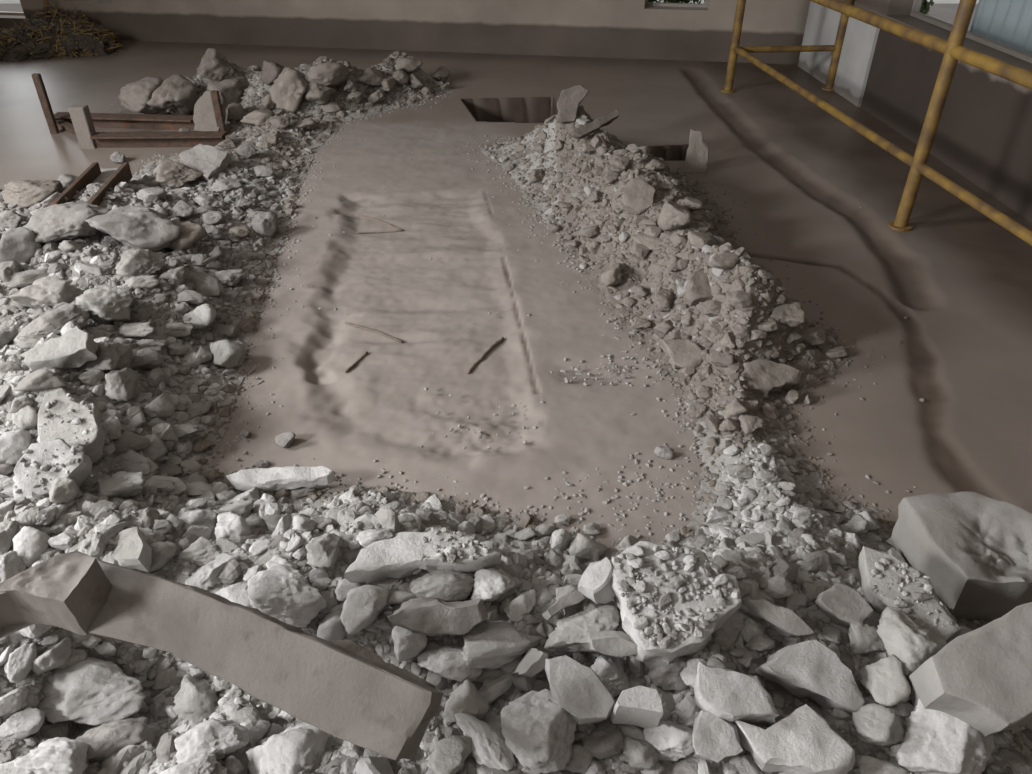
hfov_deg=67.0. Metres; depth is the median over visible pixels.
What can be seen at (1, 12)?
window
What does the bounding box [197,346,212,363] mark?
rubble stone
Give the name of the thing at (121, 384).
rubble stone
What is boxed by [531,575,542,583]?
rubble stone
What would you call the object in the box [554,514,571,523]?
rubble stone
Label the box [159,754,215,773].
rubble stone
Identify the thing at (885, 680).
rubble stone
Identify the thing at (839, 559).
rubble stone
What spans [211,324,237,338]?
rubble stone
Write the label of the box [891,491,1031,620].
concrete block
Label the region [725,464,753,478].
rubble stone
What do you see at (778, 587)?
rubble stone
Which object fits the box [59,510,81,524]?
rubble stone
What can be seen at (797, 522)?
rubble stone
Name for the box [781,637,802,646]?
rubble stone
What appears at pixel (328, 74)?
rubble stone
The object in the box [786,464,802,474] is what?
rubble stone
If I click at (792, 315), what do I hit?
rubble stone
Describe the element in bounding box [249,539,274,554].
rubble stone
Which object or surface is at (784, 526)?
rubble stone
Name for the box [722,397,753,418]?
rubble stone
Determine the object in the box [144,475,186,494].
rubble stone
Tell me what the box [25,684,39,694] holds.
rubble stone
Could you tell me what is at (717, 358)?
rubble stone
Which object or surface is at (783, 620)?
rock
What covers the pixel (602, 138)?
rod
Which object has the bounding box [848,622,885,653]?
rubble stone
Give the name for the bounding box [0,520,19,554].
rubble stone
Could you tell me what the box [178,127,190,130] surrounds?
rubble stone
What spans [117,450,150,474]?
rubble stone
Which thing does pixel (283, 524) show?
rubble stone
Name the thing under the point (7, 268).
rubble stone
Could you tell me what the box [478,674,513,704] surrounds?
rubble stone
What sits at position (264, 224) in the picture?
rubble stone
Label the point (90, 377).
rubble stone
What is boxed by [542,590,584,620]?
rock
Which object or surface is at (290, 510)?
rubble stone
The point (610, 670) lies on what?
rubble stone
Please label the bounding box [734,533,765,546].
rubble stone
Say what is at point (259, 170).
rubble stone
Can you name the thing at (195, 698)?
rubble stone
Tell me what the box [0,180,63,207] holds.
rubble stone
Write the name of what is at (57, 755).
rubble stone
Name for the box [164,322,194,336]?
rubble stone
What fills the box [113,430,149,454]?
rubble stone
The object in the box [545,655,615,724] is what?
rock
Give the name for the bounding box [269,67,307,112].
rubble stone
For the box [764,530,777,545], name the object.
rubble stone
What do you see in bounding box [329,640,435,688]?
rock
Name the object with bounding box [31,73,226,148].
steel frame
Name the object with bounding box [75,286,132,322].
rubble stone
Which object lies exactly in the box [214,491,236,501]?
rubble stone
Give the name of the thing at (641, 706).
concrete block
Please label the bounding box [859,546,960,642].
rock
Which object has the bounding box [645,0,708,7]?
window
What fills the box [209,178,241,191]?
rubble stone
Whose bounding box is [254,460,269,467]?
rubble stone
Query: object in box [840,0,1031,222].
wall
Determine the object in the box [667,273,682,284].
rubble stone
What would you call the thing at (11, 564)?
rubble stone
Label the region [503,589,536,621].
rubble stone
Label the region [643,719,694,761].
rubble stone
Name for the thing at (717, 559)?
rubble stone
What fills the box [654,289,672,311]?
rubble stone
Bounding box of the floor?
[0,3,1031,625]
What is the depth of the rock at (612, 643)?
1.71 m
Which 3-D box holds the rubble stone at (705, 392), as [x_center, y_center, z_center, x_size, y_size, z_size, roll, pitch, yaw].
[0.693,0.018,2.857,0.069,0.035,0.052,2,35,2]
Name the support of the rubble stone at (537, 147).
on the gravel
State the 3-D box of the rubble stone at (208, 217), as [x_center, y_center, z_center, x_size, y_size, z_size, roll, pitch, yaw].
[-1.552,-0.865,3.980,0.154,0.067,0.102,22,41,28]
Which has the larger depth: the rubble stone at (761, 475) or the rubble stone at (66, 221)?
the rubble stone at (66, 221)
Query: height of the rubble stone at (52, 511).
0.038 m
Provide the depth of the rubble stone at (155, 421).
2.60 m
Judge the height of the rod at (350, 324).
0.023 m
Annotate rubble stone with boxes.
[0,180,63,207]
[0,210,24,227]
[0,227,41,263]
[0,261,20,281]
[0,328,17,347]
[0,361,21,373]
[0,429,31,464]
[0,500,14,516]
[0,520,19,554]
[0,551,25,582]
[0,645,14,665]
[0,701,26,718]
[0,707,44,740]
[0,759,32,773]
[2,268,48,287]
[4,643,36,682]
[9,276,83,309]
[10,395,33,412]
[12,406,37,428]
[12,526,50,567]
[13,369,66,393]
[14,737,89,773]
[15,303,89,348]
[23,202,110,242]
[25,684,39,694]
[32,637,71,674]
[34,506,57,525]
[37,656,144,725]
[41,192,67,206]
[47,533,79,549]
[49,477,79,503]
[57,174,77,186]
[58,240,83,252]
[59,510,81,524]
[74,717,156,762]
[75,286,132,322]
[79,262,111,274]
[79,341,132,370]
[79,369,104,385]
[80,476,98,492]
[81,500,95,515]
[81,636,101,647]
[83,520,129,548]
[85,206,181,251]
[87,329,114,337]
[94,642,116,656]
[96,471,144,497]
[100,409,122,422]
[104,367,140,401]
[110,151,125,162]
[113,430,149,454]
[115,249,165,279]
[117,322,155,337]
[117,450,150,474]
[118,76,170,114]
[123,275,160,288]
[126,406,140,417]
[130,348,164,369]
[133,339,166,351]
[135,308,147,313]
[136,187,166,198]
[142,391,175,418]
[142,434,167,461]
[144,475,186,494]
[144,542,177,572]
[146,74,197,114]
[146,367,169,384]
[147,417,165,428]
[147,479,174,491]
[151,519,172,534]
[156,158,202,188]
[159,423,177,441]
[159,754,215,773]
[160,266,184,285]
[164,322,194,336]
[167,343,187,355]
[168,200,194,219]
[168,219,206,250]
[172,424,204,439]
[173,674,218,719]
[174,717,251,763]
[176,290,207,303]
[177,537,221,566]
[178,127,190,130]
[178,459,200,473]
[178,509,217,533]
[182,303,216,328]
[182,400,211,418]
[184,481,212,495]
[185,555,241,588]
[186,269,221,296]
[194,195,216,205]
[197,48,239,82]
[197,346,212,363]
[199,211,226,224]
[201,416,214,425]
[206,225,222,238]
[207,72,247,106]
[208,246,225,259]
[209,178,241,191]
[210,340,245,367]
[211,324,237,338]
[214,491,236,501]
[214,582,252,607]
[215,269,243,285]
[215,511,249,540]
[217,138,235,148]
[218,500,253,516]
[226,103,244,121]
[227,487,260,503]
[229,226,251,237]
[236,144,256,158]
[236,199,252,208]
[237,248,257,257]
[241,109,273,125]
[241,428,250,437]
[243,564,261,580]
[246,517,267,533]
[246,722,328,773]
[247,564,325,626]
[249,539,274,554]
[251,211,277,236]
[252,498,275,513]
[254,165,273,177]
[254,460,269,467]
[260,493,274,498]
[261,60,283,84]
[262,94,275,109]
[264,491,274,495]
[266,555,296,569]
[267,135,277,145]
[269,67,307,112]
[269,115,290,128]
[271,513,291,536]
[275,431,295,447]
[282,505,295,513]
[286,533,304,552]
[288,487,314,498]
[292,515,315,531]
[292,547,307,560]
[295,117,316,130]
[303,62,348,86]
[303,82,335,104]
[305,532,342,568]
[314,517,335,530]
[317,610,345,640]
[321,101,340,112]
[335,578,367,600]
[340,585,389,634]
[344,79,358,92]
[346,91,362,103]
[356,67,386,86]
[356,529,393,547]
[365,89,385,103]
[367,577,401,588]
[381,76,395,92]
[383,57,394,69]
[387,590,416,603]
[392,68,408,85]
[392,626,427,660]
[394,58,422,72]
[398,513,420,528]
[408,73,424,89]
[410,570,474,601]
[417,646,481,681]
[420,85,433,95]
[430,735,471,773]
[432,66,449,82]
[442,82,451,89]
[443,678,488,722]
[455,713,515,770]
[462,620,542,669]
[468,517,482,532]
[471,568,517,601]
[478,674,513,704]
[482,605,497,622]
[500,689,576,773]
[501,555,512,564]
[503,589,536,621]
[514,527,535,539]
[522,766,541,773]
[529,169,543,182]
[530,680,550,691]
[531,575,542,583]
[532,547,543,557]
[533,142,544,152]
[534,523,555,536]
[545,548,562,569]
[545,573,565,587]
[545,605,619,651]
[553,140,563,150]
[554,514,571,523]
[561,561,581,574]
[564,744,592,773]
[568,533,606,559]
[580,225,599,237]
[582,142,596,154]
[583,522,600,534]
[583,716,623,758]
[585,241,600,253]
[588,190,602,201]
[591,655,629,696]
[601,263,621,286]
[603,170,620,183]
[610,158,629,170]
[615,535,637,550]
[622,736,658,770]
[630,316,651,328]
[631,244,649,259]
[631,285,648,298]
[632,233,662,250]
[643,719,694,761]
[644,226,662,237]
[644,656,688,691]
[646,159,665,170]
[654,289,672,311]
[654,320,673,333]
[654,446,673,459]
[658,200,692,231]
[667,255,679,271]
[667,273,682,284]
[681,197,703,211]
[681,312,693,325]
[681,365,695,375]
[682,128,708,172]
[688,231,714,248]
[696,300,721,316]
[696,385,712,398]
[709,555,727,568]
[710,350,733,367]
[712,252,739,269]
[715,483,730,493]
[717,494,732,510]
[718,537,735,549]
[719,418,740,431]
[720,331,735,348]
[721,609,746,630]
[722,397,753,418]
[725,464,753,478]
[729,290,753,309]
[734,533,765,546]
[736,566,751,579]
[737,497,748,505]
[737,580,752,597]
[738,415,764,433]
[745,633,774,650]
[750,330,767,339]
[756,471,774,483]
[758,319,778,331]
[760,443,779,456]
[761,403,779,419]
[763,575,792,598]
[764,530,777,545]
[769,301,805,327]
[776,516,792,535]
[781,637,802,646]
[785,390,800,403]
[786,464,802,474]
[791,515,813,527]
[793,569,813,584]
[798,493,807,503]
[800,327,825,345]
[802,581,823,601]
[803,394,812,404]
[820,499,837,510]
[822,346,847,358]
[828,552,846,565]
[847,514,870,536]
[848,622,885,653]
[852,703,905,745]
[857,755,908,773]
[859,511,880,529]
[860,654,910,707]
[876,607,947,678]
[886,537,893,545]
[887,547,905,562]
[896,699,994,773]
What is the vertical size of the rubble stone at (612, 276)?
0.110 m
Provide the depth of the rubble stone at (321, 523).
2.12 m
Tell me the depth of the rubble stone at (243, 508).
2.30 m
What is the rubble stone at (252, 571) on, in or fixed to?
on the gravel
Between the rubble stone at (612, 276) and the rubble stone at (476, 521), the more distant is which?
the rubble stone at (612, 276)
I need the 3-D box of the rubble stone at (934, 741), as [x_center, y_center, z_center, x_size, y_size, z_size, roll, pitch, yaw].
[0.880,0.719,1.587,0.160,0.117,0.185,23,41,29]
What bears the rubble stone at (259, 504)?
on the gravel
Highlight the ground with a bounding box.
[0,0,978,2]
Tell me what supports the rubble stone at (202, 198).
on the gravel
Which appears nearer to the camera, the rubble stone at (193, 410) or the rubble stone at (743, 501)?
the rubble stone at (743, 501)
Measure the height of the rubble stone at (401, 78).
0.128 m
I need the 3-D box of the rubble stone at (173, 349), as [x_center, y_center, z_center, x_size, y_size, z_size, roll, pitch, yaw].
[-1.304,-0.145,2.996,0.079,0.048,0.072,-19,39,-25]
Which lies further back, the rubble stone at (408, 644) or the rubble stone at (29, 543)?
the rubble stone at (29, 543)
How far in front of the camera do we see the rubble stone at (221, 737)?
1.66 m
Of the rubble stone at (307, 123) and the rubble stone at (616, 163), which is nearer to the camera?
the rubble stone at (616, 163)
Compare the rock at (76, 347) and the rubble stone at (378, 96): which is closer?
the rock at (76, 347)
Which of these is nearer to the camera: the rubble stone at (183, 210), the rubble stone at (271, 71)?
the rubble stone at (183, 210)
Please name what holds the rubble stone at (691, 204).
on the gravel
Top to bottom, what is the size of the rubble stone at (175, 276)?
0.074 m
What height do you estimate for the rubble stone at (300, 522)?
0.044 m
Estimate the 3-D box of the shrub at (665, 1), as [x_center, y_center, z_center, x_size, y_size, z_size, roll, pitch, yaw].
[1.605,-4.162,7.954,1.255,1.898,0.835,-1,35,-2]
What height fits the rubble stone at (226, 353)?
0.103 m
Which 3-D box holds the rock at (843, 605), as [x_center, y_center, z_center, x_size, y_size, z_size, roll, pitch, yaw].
[0.766,0.519,1.827,0.094,0.087,0.113,-28,44,-34]
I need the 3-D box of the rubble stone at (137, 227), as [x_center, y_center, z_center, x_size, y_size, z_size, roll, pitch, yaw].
[-1.725,-0.702,3.556,0.418,0.204,0.297,3,35,4]
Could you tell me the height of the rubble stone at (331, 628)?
0.066 m
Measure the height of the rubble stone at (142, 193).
0.069 m
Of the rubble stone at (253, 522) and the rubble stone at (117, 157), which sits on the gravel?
the rubble stone at (253, 522)
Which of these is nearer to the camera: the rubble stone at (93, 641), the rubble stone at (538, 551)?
the rubble stone at (93, 641)
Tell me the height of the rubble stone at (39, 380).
0.080 m
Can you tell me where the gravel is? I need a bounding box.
[0,51,1031,773]
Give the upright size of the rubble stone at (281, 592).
0.111 m
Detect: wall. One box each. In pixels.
[0,0,809,64]
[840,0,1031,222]
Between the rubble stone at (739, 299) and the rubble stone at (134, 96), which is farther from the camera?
the rubble stone at (134, 96)
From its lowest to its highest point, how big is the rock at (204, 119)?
0.279 m
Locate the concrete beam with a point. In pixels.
(350, 697)
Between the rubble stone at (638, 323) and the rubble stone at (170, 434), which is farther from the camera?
the rubble stone at (638, 323)
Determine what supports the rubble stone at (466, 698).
on the gravel
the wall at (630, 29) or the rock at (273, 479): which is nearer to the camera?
the rock at (273, 479)
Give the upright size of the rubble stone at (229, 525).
0.079 m
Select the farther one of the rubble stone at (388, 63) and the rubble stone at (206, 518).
the rubble stone at (388, 63)
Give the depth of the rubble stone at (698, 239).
3.34 m
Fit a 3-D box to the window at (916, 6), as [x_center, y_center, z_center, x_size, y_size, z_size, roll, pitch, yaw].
[2.971,-2.475,3.918,0.052,1.690,3.202,-2,35,-2]
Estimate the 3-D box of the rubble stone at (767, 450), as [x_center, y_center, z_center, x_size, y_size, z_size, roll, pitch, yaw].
[0.824,0.208,2.524,0.063,0.032,0.052,7,36,9]
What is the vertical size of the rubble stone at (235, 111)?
0.127 m
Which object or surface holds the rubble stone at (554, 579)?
on the gravel
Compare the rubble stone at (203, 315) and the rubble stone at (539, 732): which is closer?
the rubble stone at (539, 732)
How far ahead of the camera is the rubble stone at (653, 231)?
3.59 m
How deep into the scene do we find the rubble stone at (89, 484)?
2.24 m
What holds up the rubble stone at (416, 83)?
on the gravel
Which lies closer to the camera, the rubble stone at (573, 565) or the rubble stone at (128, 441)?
the rubble stone at (573, 565)
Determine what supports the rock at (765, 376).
on the gravel
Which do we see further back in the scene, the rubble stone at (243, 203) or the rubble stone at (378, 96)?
the rubble stone at (378, 96)
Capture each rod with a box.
[345,322,403,342]
[356,230,401,233]
[357,214,402,230]
[600,136,607,147]
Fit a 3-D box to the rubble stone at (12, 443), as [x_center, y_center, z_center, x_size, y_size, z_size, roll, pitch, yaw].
[-1.507,0.187,2.334,0.101,0.101,0.134,-16,38,-21]
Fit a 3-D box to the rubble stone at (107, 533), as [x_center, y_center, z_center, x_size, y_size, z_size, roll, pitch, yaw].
[-1.036,0.368,1.964,0.044,0.036,0.131,12,37,16]
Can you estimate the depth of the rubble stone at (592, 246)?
3.84 m
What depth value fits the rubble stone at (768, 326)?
2.96 m
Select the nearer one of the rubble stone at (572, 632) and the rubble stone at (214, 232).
the rubble stone at (572, 632)
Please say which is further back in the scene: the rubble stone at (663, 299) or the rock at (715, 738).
the rubble stone at (663, 299)
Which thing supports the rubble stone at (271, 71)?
on the gravel
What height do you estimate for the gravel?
0.451 m
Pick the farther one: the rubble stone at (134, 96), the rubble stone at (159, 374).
the rubble stone at (134, 96)
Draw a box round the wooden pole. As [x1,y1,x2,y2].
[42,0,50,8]
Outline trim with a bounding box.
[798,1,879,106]
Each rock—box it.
[13,439,91,498]
[24,326,98,371]
[37,388,104,462]
[111,527,151,571]
[179,144,231,181]
[193,90,226,130]
[226,466,335,491]
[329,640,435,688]
[344,528,500,582]
[387,597,487,636]
[510,647,547,676]
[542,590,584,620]
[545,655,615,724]
[557,85,588,122]
[571,109,619,139]
[578,557,614,603]
[589,631,637,656]
[610,541,740,663]
[622,179,655,214]
[659,339,702,368]
[683,270,713,306]
[692,709,742,762]
[694,662,779,723]
[734,704,854,773]
[740,359,802,393]
[742,598,813,636]
[755,639,864,712]
[815,583,873,627]
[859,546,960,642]
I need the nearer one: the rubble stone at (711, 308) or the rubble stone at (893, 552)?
the rubble stone at (893, 552)
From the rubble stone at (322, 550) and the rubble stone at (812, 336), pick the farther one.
the rubble stone at (812, 336)
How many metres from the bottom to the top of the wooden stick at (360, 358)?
0.017 m
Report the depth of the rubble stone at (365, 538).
2.03 m
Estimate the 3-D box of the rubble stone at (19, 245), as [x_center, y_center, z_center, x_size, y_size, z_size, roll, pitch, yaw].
[-2.215,-0.630,3.470,0.186,0.138,0.215,-6,35,-8]
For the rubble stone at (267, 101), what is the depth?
5.63 m
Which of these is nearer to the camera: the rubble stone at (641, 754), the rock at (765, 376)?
the rubble stone at (641, 754)
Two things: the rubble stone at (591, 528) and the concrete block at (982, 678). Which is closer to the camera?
the concrete block at (982, 678)
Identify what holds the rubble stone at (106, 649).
on the gravel
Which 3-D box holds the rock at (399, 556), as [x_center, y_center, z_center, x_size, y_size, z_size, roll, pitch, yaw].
[-0.229,0.412,1.927,0.377,0.083,0.121,-3,35,-4]
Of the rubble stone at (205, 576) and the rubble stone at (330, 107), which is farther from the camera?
the rubble stone at (330, 107)
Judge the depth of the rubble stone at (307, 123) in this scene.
5.45 m
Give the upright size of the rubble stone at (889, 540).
0.041 m
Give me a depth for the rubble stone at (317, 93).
5.71 m
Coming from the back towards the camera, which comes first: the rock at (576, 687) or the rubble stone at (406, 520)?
the rubble stone at (406, 520)
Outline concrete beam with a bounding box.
[0,551,442,760]
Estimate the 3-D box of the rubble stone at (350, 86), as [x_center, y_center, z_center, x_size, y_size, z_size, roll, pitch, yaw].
[-1.257,-2.284,5.944,0.107,0.116,0.185,-3,35,-4]
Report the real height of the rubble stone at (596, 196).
0.055 m
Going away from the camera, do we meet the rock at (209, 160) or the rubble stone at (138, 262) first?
the rubble stone at (138, 262)
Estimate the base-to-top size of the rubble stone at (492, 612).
0.034 m
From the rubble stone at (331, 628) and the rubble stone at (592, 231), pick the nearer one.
the rubble stone at (331, 628)
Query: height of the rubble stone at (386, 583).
0.050 m
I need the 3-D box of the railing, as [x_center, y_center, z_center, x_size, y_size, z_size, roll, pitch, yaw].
[2.188,-1.365,3.876,0.978,1.250,5.749,0,35,0]
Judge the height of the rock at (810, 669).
0.133 m
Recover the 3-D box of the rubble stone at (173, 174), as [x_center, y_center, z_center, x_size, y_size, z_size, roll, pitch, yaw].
[-1.922,-1.232,4.447,0.257,0.153,0.282,-11,36,-15]
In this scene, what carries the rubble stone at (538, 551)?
on the gravel
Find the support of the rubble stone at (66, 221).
on the gravel
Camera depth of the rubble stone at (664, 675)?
1.71 m
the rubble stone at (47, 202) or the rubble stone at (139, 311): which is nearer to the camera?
the rubble stone at (139, 311)
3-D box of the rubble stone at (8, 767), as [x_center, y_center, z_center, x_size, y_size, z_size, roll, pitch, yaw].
[-1.034,0.799,1.608,0.106,0.041,0.064,5,35,6]
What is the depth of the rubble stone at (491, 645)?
1.76 m
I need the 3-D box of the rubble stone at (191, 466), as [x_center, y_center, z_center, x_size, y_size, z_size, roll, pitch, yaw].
[-1.064,0.258,2.541,0.065,0.041,0.062,-19,39,-25]
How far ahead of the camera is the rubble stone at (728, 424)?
2.67 m
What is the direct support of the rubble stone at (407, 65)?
on the gravel
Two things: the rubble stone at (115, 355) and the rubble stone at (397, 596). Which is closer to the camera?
the rubble stone at (397, 596)
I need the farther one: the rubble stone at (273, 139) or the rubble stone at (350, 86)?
the rubble stone at (350, 86)
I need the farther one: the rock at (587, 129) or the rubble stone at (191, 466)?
the rock at (587, 129)
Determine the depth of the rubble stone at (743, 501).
2.37 m
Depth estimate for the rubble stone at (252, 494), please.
2.37 m
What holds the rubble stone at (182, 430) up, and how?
on the gravel
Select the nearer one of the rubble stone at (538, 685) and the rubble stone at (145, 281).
the rubble stone at (538, 685)
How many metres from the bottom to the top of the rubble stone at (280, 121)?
0.074 m
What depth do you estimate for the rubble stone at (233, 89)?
5.88 m
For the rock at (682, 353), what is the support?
on the gravel
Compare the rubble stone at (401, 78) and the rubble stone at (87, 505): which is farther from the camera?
the rubble stone at (401, 78)
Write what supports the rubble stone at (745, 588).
on the gravel
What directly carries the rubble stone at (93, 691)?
on the gravel
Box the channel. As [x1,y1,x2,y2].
[51,162,131,205]
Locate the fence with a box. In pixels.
[970,0,1031,54]
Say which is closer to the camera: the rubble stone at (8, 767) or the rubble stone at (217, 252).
the rubble stone at (8, 767)
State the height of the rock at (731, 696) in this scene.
0.094 m
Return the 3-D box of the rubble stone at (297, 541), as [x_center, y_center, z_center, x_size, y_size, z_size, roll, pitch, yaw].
[-0.571,0.405,2.020,0.036,0.026,0.058,8,36,11]
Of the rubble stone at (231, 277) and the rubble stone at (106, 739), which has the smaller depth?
the rubble stone at (106, 739)
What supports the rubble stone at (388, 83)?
on the gravel
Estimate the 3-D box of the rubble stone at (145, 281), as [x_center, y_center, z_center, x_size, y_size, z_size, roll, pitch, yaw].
[-1.541,-0.426,3.200,0.159,0.053,0.078,-4,35,-5]
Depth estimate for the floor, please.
3.59 m
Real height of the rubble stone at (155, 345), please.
0.047 m
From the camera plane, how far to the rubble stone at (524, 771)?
1.57 m
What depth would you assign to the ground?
12.45 m
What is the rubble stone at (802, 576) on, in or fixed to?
on the gravel
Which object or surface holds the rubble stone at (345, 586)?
on the gravel
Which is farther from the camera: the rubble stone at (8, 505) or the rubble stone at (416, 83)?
the rubble stone at (416, 83)
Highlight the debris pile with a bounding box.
[0,4,123,61]
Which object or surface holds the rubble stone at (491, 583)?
on the gravel
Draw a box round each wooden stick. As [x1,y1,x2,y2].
[344,351,367,372]
[466,337,503,373]
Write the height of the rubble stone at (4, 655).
0.036 m
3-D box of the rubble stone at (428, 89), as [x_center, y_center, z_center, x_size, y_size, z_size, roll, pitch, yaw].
[-0.721,-2.410,6.335,0.107,0.079,0.116,18,39,23]
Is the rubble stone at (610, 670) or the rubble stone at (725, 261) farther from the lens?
the rubble stone at (725, 261)
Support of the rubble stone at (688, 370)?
on the gravel
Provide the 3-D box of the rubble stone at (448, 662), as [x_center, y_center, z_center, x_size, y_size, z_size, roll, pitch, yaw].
[-0.151,0.629,1.761,0.152,0.063,0.088,7,36,10]
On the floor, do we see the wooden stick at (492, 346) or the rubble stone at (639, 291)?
the wooden stick at (492, 346)
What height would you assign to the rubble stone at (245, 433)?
0.025 m
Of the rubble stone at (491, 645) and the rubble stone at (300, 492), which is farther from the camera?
the rubble stone at (300, 492)
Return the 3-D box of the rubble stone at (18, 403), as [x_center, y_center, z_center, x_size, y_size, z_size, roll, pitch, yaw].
[-1.542,0.056,2.432,0.068,0.048,0.069,-12,37,-17]
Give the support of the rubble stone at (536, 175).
on the gravel
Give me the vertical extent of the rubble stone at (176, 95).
0.294 m
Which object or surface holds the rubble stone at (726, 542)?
on the gravel
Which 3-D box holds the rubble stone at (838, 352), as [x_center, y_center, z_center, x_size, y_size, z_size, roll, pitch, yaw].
[1.281,-0.137,3.123,0.106,0.044,0.060,-10,36,-14]
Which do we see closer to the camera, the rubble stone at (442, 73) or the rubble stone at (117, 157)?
the rubble stone at (117, 157)
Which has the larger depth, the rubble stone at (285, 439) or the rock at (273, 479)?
the rubble stone at (285, 439)
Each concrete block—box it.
[610,685,662,727]
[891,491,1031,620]
[907,602,1031,737]
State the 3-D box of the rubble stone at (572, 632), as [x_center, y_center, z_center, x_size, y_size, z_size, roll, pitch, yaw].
[0.156,0.560,1.801,0.167,0.083,0.123,6,35,8]
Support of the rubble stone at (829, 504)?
on the gravel
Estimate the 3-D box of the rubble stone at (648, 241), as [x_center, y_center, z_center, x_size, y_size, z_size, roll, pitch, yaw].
[0.617,-0.665,3.599,0.087,0.059,0.200,-23,41,-30]
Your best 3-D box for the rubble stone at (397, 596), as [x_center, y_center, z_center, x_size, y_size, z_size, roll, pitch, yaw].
[-0.264,0.505,1.875,0.104,0.037,0.057,10,36,14]
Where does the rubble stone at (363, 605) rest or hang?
on the gravel
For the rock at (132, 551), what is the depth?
1.92 m
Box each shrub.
[648,0,704,3]
[921,0,933,13]
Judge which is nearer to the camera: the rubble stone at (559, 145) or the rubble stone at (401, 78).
the rubble stone at (559, 145)
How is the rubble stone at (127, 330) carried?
on the gravel
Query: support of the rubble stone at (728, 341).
on the gravel
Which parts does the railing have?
plate, post, cross rail, rail, plate, post, rail, plate, post, rail, rail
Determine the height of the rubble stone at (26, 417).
0.073 m
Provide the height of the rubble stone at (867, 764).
0.039 m
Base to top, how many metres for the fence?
3.000 m
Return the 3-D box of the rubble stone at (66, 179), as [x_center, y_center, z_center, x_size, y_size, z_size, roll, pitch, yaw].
[-2.679,-1.236,4.658,0.166,0.099,0.130,3,35,4]
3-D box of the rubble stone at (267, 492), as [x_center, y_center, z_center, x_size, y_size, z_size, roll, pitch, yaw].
[-0.782,0.332,2.465,0.060,0.031,0.041,-16,38,-21]
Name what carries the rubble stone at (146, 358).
on the gravel
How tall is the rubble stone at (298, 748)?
0.112 m
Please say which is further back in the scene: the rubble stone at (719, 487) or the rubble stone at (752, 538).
the rubble stone at (719, 487)
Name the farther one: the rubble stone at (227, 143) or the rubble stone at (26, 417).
the rubble stone at (227, 143)
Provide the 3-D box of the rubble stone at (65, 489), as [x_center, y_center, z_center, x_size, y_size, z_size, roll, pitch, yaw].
[-1.231,0.279,2.121,0.076,0.055,0.087,-10,36,-14]
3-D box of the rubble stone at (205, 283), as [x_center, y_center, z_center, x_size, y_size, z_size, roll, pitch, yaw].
[-1.364,-0.447,3.394,0.177,0.085,0.109,13,37,17]
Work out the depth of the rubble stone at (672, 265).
3.35 m
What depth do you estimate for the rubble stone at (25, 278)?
3.32 m
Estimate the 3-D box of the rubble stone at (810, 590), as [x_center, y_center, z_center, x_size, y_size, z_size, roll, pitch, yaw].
[0.724,0.503,1.900,0.051,0.034,0.056,4,35,5]
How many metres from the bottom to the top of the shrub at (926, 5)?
1.918 m
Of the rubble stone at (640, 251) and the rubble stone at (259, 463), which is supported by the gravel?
the rubble stone at (640, 251)
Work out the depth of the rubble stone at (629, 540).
2.27 m
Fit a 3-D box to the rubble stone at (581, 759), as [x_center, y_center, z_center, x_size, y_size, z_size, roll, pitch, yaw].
[0.123,0.778,1.634,0.081,0.044,0.060,5,35,8]
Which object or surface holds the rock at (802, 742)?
on the gravel
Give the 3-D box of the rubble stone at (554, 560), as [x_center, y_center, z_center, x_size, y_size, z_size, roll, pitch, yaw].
[0.110,0.482,2.161,0.054,0.052,0.082,13,37,18]
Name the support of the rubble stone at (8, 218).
on the gravel
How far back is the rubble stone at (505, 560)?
2.01 m
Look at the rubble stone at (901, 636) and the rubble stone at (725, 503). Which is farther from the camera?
the rubble stone at (725, 503)
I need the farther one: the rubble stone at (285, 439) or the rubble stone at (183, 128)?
the rubble stone at (183, 128)
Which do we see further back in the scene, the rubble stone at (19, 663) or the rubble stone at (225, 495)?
the rubble stone at (225, 495)
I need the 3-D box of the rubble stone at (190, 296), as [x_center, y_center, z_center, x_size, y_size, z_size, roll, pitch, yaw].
[-1.362,-0.371,3.238,0.163,0.049,0.075,5,35,7]
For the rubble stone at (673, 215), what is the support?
on the gravel
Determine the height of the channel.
0.129 m
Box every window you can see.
[0,11,24,15]
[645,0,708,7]
[910,0,1031,62]
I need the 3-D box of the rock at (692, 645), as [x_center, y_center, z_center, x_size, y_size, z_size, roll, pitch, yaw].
[0.361,0.483,1.782,0.273,0.172,0.272,-11,36,-15]
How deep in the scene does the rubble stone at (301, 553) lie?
1.99 m
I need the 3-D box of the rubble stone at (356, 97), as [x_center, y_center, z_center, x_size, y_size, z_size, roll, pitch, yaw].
[-1.217,-2.191,5.929,0.101,0.098,0.158,7,36,10]
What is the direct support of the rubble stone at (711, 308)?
on the gravel
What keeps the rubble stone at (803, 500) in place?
on the gravel
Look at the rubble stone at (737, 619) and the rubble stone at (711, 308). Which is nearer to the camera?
the rubble stone at (737, 619)
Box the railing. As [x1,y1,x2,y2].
[721,0,1031,245]
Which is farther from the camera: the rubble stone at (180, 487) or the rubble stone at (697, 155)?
the rubble stone at (697, 155)
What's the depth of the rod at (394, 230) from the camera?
4.22 m
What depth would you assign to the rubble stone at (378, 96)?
5.99 m
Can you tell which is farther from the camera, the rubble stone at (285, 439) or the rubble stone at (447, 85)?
the rubble stone at (447, 85)
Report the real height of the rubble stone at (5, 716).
0.024 m
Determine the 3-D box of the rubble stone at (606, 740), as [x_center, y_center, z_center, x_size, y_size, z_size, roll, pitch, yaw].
[0.193,0.746,1.649,0.104,0.052,0.072,-29,45,-35]
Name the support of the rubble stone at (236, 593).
on the gravel
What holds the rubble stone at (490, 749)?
on the gravel
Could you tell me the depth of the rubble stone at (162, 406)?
2.62 m

